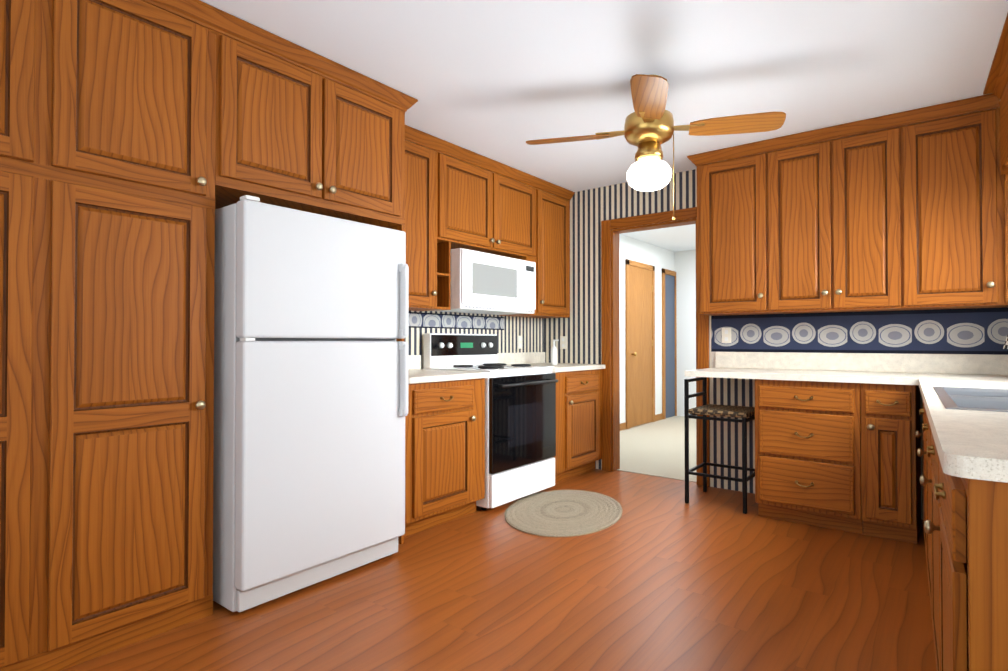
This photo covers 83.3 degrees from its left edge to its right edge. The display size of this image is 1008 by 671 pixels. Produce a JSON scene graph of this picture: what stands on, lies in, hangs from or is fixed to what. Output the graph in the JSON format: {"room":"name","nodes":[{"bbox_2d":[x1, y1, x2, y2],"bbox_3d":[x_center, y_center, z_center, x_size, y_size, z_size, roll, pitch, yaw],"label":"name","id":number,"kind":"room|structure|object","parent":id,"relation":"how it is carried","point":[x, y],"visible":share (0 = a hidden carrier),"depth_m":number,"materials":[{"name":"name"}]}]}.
{"room":"kitchen","nodes":[
{"label":"kitchen","id":0,"kind":"room"},
{"bbox_2d":[404,310,543,368],"bbox_3d":[-1.837,-0.091,2.593,0.122,2.460,7.240,-1,-1,38],"label":"wall","id":1,"kind":"structure","parent":0,"point":[507,330],"depth_m":4.59,"materials":[{"name":"paper"}]},
{"bbox_2d":[224,12,411,229],"bbox_3d":[-1.102,-0.963,2.922,0.636,0.702,1.030,-1,-1,38],"label":"upper cabinet","id":2,"kind":"object","parent":1,"relation":"attached to","point":[304,130],"depth_m":2.66,"materials":[{"name":"brown wood"}]},
{"bbox_2d":[405,125,574,317],"bbox_3d":[-0.180,-0.735,4.334,0.339,1.127,2.214,-1,-1,38],"label":"upper cabinet","id":3,"kind":"object","parent":1,"relation":"attached to","point":[464,201],"visible":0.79,"depth_m":4.08,"materials":[{"name":"brown wood"}]},
{"bbox_2d":[436,248,535,314],"bbox_3d":[-0.152,-0.385,4.299,0.421,0.415,0.876,-1,-1,38],"label":"microwave","id":4,"kind":"object","parent":3,"relation":"attached to","point":[487,283],"visible":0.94,"depth_m":4.10,"materials":[{"name":"white"}]},
{"bbox_2d":[518,336,521,348],"bbox_3d":[0.142,0.058,5.005,0.008,0.115,0.070,-1,-1,38],"label":"electrical outlet plate","id":5,"kind":"object","parent":1,"relation":"attached to","point":[519,342],"visible":1,"depth_m":5.00,"materials":[{"name":"beige plastic"}]},
{"bbox_2d":[61,469,935,670],"bbox_3d":[-0.294,1.174,1.252,4.190,0.100,7.300,-1,-1,38],"label":"floor","id":6,"kind":"structure","parent":0,"point":[660,574],"depth_m":2.40,"materials":[{"name":"laminate"}]},
{"bbox_2d":[0,0,223,670],"bbox_3d":[-1.779,-0.096,2.052,0.636,2.456,1.160,-1,-1,38],"label":"tall cabinet","id":7,"kind":"object","parent":6,"relation":"on","point":[142,142],"depth_m":2.01,"materials":[{"name":"brown wood"}]},
{"bbox_2d":[213,195,408,612],"bbox_3d":[-1.039,0.291,2.801,0.775,1.700,0.860,-1,-1,38],"label":"refrigerator","id":8,"kind":"object","parent":6,"relation":"on","point":[311,318],"visible":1,"depth_m":2.46,"materials":[{"name":"white metal"}]},
{"bbox_2d":[404,378,484,536],"bbox_3d":[-0.556,0.712,3.571,0.669,0.876,0.685,-1,-1,38],"label":"base cabinet","id":9,"kind":"object","parent":6,"relation":"on","point":[444,451],"visible":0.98,"depth_m":3.35,"materials":[{"name":"brown wood"}]},
{"bbox_2d":[408,355,488,383],"bbox_3d":[-0.562,0.203,3.584,0.651,0.138,0.689,-1,-1,38],"label":"countertop","id":10,"kind":"structure","parent":9,"relation":"on","point":[417,373],"depth_m":3.49,"materials":[{"name":"laminate"}]},
{"bbox_2d":[423,333,558,509],"bbox_3d":[-0.073,0.571,4.128,0.692,1.170,0.763,-1,-1,38],"label":"range","id":11,"kind":"object","parent":6,"relation":"on","point":[520,426],"visible":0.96,"depth_m":3.96,"materials":[{"name":"white metal"}]},
{"bbox_2d":[505,490,622,536],"bbox_3d":[0.396,1.146,3.724,0.770,0.010,1.017,-1,-1,38],"label":"rug","id":12,"kind":"object","parent":6,"relation":"on","point":[561,513],"visible":1,"depth_m":3.63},
{"bbox_2d":[554,369,601,482],"bbox_3d":[0.386,0.725,4.771,0.669,0.876,0.802,-1,-1,38],"label":"base cabinet","id":13,"kind":"object","parent":6,"relation":"on","point":[578,422],"visible":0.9,"depth_m":4.57,"materials":[{"name":"brown wood"}]},
{"bbox_2d":[497,352,604,372],"bbox_3d":[0.378,0.217,4.780,0.651,0.138,0.806,-1,-1,38],"label":"countertop","id":14,"kind":"structure","parent":13,"relation":"on","point":[534,358],"depth_m":4.87,"materials":[{"name":"laminate"}]},
{"bbox_2d":[551,340,558,364],"bbox_3d":[0.431,0.141,4.802,0.073,0.212,0.056,-1,-1,38],"label":"soap dispenser","id":15,"kind":"object","parent":14,"relation":"on","point":[553,355],"visible":0.98,"depth_m":4.78,"materials":[{"name":"white plastic"}]},
{"bbox_2d":[684,377,754,513],"bbox_3d":[1.526,0.728,3.935,0.411,0.852,0.402,-1,-1,38],"label":"stool","id":16,"kind":"object","parent":6,"relation":"on","point":[744,413],"visible":0.83,"depth_m":3.90,"materials":[{"name":"black metal"}]},
{"bbox_2d":[755,379,862,533],"bbox_3d":[1.978,0.712,3.617,0.565,0.876,0.654,-1,-1,38],"label":"drawer base","id":17,"kind":"object","parent":6,"relation":"on","point":[808,452],"visible":1,"depth_m":3.37,"materials":[{"name":"brown wood"}]},
{"bbox_2d":[685,352,840,381],"bbox_3d":[1.910,0.195,3.678,1.260,0.157,0.651,-1,-1,38],"label":"countertop","id":18,"kind":"structure","parent":17,"relation":"on","point":[794,366],"depth_m":3.88,"materials":[{"name":"laminate"}]},
{"bbox_2d":[861,383,920,543],"bbox_3d":[2.296,0.709,3.357,0.252,0.876,0.669,-1,-1,38],"label":"base cabinet","id":19,"kind":"object","parent":6,"relation":"on","point":[890,472],"visible":1,"depth_m":3.13,"materials":[{"name":"brown wood"}]},
{"bbox_2d":[915,402,1007,670],"bbox_3d":[1.564,0.689,1.566,0.767,0.876,1.893,-1,-1,38],"label":"base cabinet","id":20,"kind":"object","parent":6,"relation":"on","point":[966,533],"visible":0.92,"depth_m":0.96,"materials":[{"name":"brown wood"}]},
{"bbox_2d":[841,353,1007,482],"bbox_3d":[1.940,0.161,2.063,0.784,0.456,3.153,-1,-1,38],"label":"countertop","id":21,"kind":"structure","parent":20,"relation":"on","point":[965,398],"depth_m":2.01,"materials":[{"name":"stone"}]},
{"bbox_2d":[933,386,1007,411],"bbox_3d":[1.762,0.159,1.891,0.547,0.456,0.993,-1,-1,38],"label":"sink","id":22,"kind":"object","parent":21,"relation":"in","point":[945,398],"depth_m":1.97,"materials":[{"name":"silver metal"}]},
{"bbox_2d":[1003,335,1007,348],"bbox_3d":[2.769,0.044,2.974,0.230,0.365,0.230,-1,-1,38],"label":"table lamp","id":23,"kind":"object","parent":21,"relation":"on","point":[1005,345],"visible":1,"depth_m":3.02,"materials":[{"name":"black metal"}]},
{"bbox_2d":[200,0,1007,251],"bbox_3d":[0.819,-1.368,2.899,4.440,0.100,11.220,-1,-1,38],"label":"ceiling","id":24,"kind":"structure","parent":0,"point":[502,81],"depth_m":2.73,"materials":[{"name":"white paint"}]},
{"bbox_2d":[526,74,785,219],"bbox_3d":[0.750,-0.950,2.935,0.979,0.733,0.979,0,-1,-31],"label":"ceiling fan","id":25,"kind":"object","parent":24,"relation":"hanging from","point":[650,128],"visible":1,"depth_m":2.84,"materials":[{"name":"brown wood"}]},
{"bbox_2d":[983,13,1007,174],"bbox_3d":[2.156,-1.048,2.335,0.217,0.547,1.693,-1,-1,38],"label":"upper cabinet","id":26,"kind":"object","parent":24,"relation":"attached to","point":[997,83],"visible":0.96,"depth_m":2.85,"materials":[{"name":"brown wood"}]},
{"bbox_2d":[619,234,678,430],"bbox_3d":[1.406,-0.041,7.103,0.150,2.460,3.860,-1,-1,38],"label":"wall","id":27,"kind":"structure","parent":0,"point":[657,302],"depth_m":7.68,"materials":[{"name":"white paint"}]},
{"bbox_2d":[675,250,695,415],"bbox_3d":[3.358,-0.031,7.935,1.890,2.460,0.140,-1,-1,38],"label":"wall","id":28,"kind":"structure","parent":0,"point":[685,261],"depth_m":8.39,"materials":[{"name":"white paint"}]},
{"bbox_2d":[544,169,1007,519],"bbox_3d":[1.745,-0.072,4.305,4.140,2.460,0.122,-1,-1,38],"label":"wall","id":29,"kind":"structure","parent":0,"point":[963,331],"depth_m":4.23,"materials":[{"name":"paper"}]},
{"bbox_2d":[560,336,566,348],"bbox_3d":[0.541,0.065,5.166,0.070,0.115,0.008,-1,-1,38],"label":"electrical outlet plate","id":30,"kind":"object","parent":29,"relation":"attached to","point":[563,342],"visible":1,"depth_m":5.16,"materials":[{"name":"beige plastic"}]},
{"bbox_2d":[601,207,709,486],"bbox_3d":[1.254,0.082,4.690,0.920,2.160,0.160,-1,-1,38],"label":"trim","id":31,"kind":"structure","parent":29,"relation":"attached to","point":[611,230],"depth_m":4.87,"materials":[{"name":"brown wood"}]},
{"bbox_2d":[722,328,730,342],"bbox_3d":[1.677,0.000,4.274,0.070,0.115,0.008,-1,-1,38],"label":"outlet","id":32,"kind":"object","parent":29,"relation":"attached to","point":[726,335],"visible":1,"depth_m":4.27,"materials":[{"name":"beige plastic"}]},
{"bbox_2d":[691,137,788,315],"bbox_3d":[1.704,-0.729,4.058,0.550,1.146,0.326,-1,-1,38],"label":"upper cabinet","id":33,"kind":"object","parent":29,"relation":"attached to","point":[738,198],"depth_m":3.92,"materials":[{"name":"brown wood"}]},
{"bbox_2d":[779,109,922,312],"bbox_3d":[2.156,-0.733,3.702,0.880,1.146,0.326,-1,-1,38],"label":"upper cabinet","id":34,"kind":"object","parent":29,"relation":"attached to","point":[892,215],"depth_m":3.51,"materials":[{"name":"brown wood"}]},
{"bbox_2d":[919,93,1007,309],"bbox_3d":[2.622,-0.737,3.336,0.587,1.146,0.326,-1,-1,38],"label":"upper cabinet","id":35,"kind":"object","parent":29,"relation":"attached to","point":[963,193],"depth_m":3.17,"materials":[{"name":"brown wood"}]},
{"label":"outside","id":36,"kind":"structure","parent":0,"visible":0},
{"bbox_2d":[618,416,696,482],"bbox_3d":[2.190,1.230,6.435,2.190,0.104,3.920,-1,-1,38],"label":"floor","id":37,"kind":"structure","parent":36,"point":[656,448],"depth_m":5.88,"materials":[{"name":"beige carpet"}]}
]}

